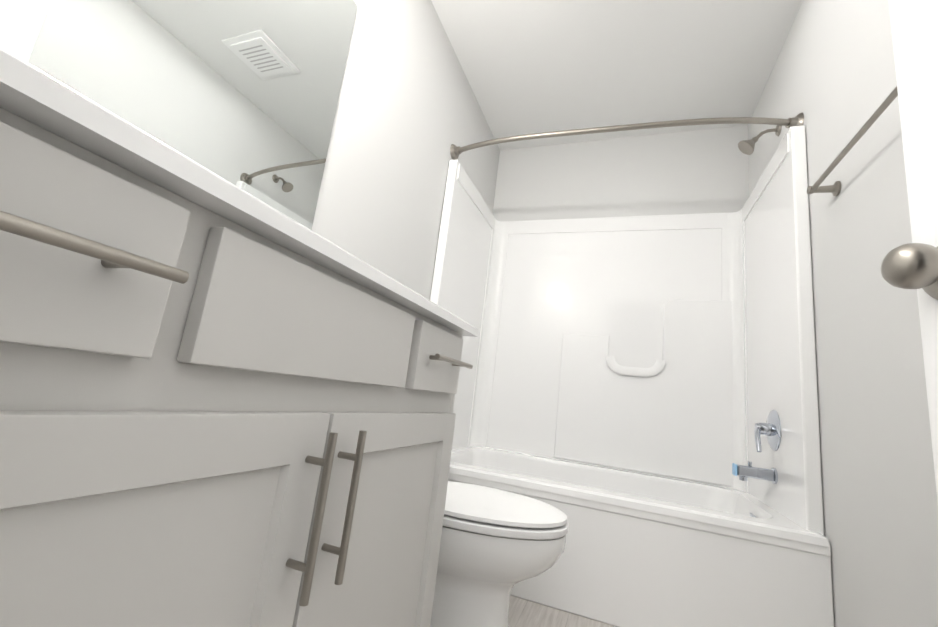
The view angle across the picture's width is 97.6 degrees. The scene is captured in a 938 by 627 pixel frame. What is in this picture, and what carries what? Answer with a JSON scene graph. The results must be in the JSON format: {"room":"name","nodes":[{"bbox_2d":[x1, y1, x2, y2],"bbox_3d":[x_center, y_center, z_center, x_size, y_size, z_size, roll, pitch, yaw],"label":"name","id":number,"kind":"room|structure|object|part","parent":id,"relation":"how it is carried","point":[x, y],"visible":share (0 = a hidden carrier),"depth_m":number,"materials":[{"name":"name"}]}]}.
{"room":"bathroom","nodes":[
{"label":"bathroom","id":0,"kind":"room"},
{"bbox_2d":[312,0,499,299],"bbox_3d":[-0.624,-0.405,0.991,0.120,2.460,4.065,3,-12,21],"label":"wall","id":1,"kind":"structure","parent":0,"point":[408,113],"depth_m":1.68,"materials":[{"name":"white paint"}]},
{"bbox_2d":[0,0,356,229],"bbox_3d":[-0.590,-0.674,0.866,0.008,0.972,0.930,3,-12,21],"label":"mirror","id":2,"kind":"object","parent":1,"relation":"attached to","point":[243,95],"visible":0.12,"depth_m":0.94,"materials":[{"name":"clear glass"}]},
{"bbox_2d":[450,113,803,159],"bbox_3d":[0.619,-0.818,1.902,1.542,0.104,0.137,3,-12,21],"label":"curtain rod","id":3,"kind":"object","parent":1,"relation":"attached to","point":[456,151],"visible":0.96,"depth_m":1.79,"materials":[{"name":"silver metal"}]},
{"bbox_2d":[509,595,616,626],"bbox_3d":[-0.009,0.876,0.452,1.760,0.100,4.065,3,-12,21],"label":"floor","id":4,"kind":"structure","parent":0,"point":[524,613],"depth_m":1.42,"materials":[{"name":"brown wood"}]},
{"bbox_2d":[0,46,478,626],"bbox_3d":[-0.434,0.293,0.578,0.583,0.985,0.945,3,-12,21],"label":"bathroom vanity","id":5,"kind":"object","parent":4,"relation":"on","point":[224,402],"visible":1,"depth_m":0.36,"materials":[{"name":"grey wood"}]},
{"bbox_3d":[-0.214,0.394,0.472,0.019,0.548,0.860,3,-12,21],"label":"door","id":6,"kind":"part","parent":5,"relation":"part of","materials":[{"name":"grey wood"}]},
{"bbox_3d":[-0.172,0.024,0.539,0.019,0.125,0.855,3,-12,21],"label":"drawer","id":7,"kind":"part","parent":5,"relation":"part of","materials":[{"name":"grey wood"}]},
{"bbox_2d":[430,481,567,626],"bbox_3d":[-0.081,0.576,1.270,0.762,0.785,0.456,3,-12,21],"label":"toilet","id":8,"kind":"object","parent":4,"relation":"on","point":[496,545],"visible":0.25,"depth_m":1.08,"materials":[{"name":"white ceramic"}]},
{"bbox_3d":[0.030,0.574,1.230,0.525,0.049,0.370,3,-12,21],"label":"seat","id":9,"kind":"part","parent":8,"relation":"part of","materials":[{"name":"white plastic"}]},
{"bbox_2d":[430,125,833,626],"bbox_3d":[0.628,0.135,2.035,1.516,2.105,0.822,3,-12,21],"label":"shower","id":10,"kind":"object","parent":4,"relation":"on","point":[636,400],"visible":0.88,"depth_m":2.12,"materials":[{"name":"white plastic"}]},
{"bbox_2d":[431,0,802,149],"bbox_3d":[0.292,-1.618,0.947,1.760,0.100,4.065,3,-12,21],"label":"ceiling","id":11,"kind":"structure","parent":0,"point":[533,66],"depth_m":2.08,"materials":[{"name":"white paint"}]},
{"bbox_2d":[493,125,748,220],"bbox_3d":[0.808,0.068,2.503,1.520,2.460,0.120,3,-12,21],"label":"wall","id":12,"kind":"structure","parent":0,"point":[702,171],"depth_m":2.59,"materials":[{"name":"white paint"}]},
{"bbox_2d":[748,0,937,626],"bbox_3d":[0.907,-0.337,0.408,0.120,2.460,4.065,3,-12,21],"label":"wall","id":13,"kind":"structure","parent":0,"point":[832,78],"depth_m":1.16,"materials":[{"name":"white paint"}]},
{"bbox_2d":[807,86,897,195],"bbox_3d":[1.050,-0.479,1.049,0.080,0.048,0.698,3,-12,21],"label":"towel rail","id":14,"kind":"object","parent":13,"relation":"attached to","point":[834,189],"visible":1,"depth_m":1.16,"materials":[{"name":"silver metal"}]},
{"bbox_3d":[-0.093,-0.525,0.066,1.520,2.460,0.120,3,-12,21],"label":"wall","id":15,"kind":"structure","parent":0,"visible":0},
{"bbox_2d":[881,0,937,501],"bbox_3d":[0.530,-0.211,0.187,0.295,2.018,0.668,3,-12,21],"label":"door","id":16,"kind":"structure","parent":15,"relation":"in","point":[914,29],"depth_m":0.50,"materials":[{"name":"white wood"}]}
]}

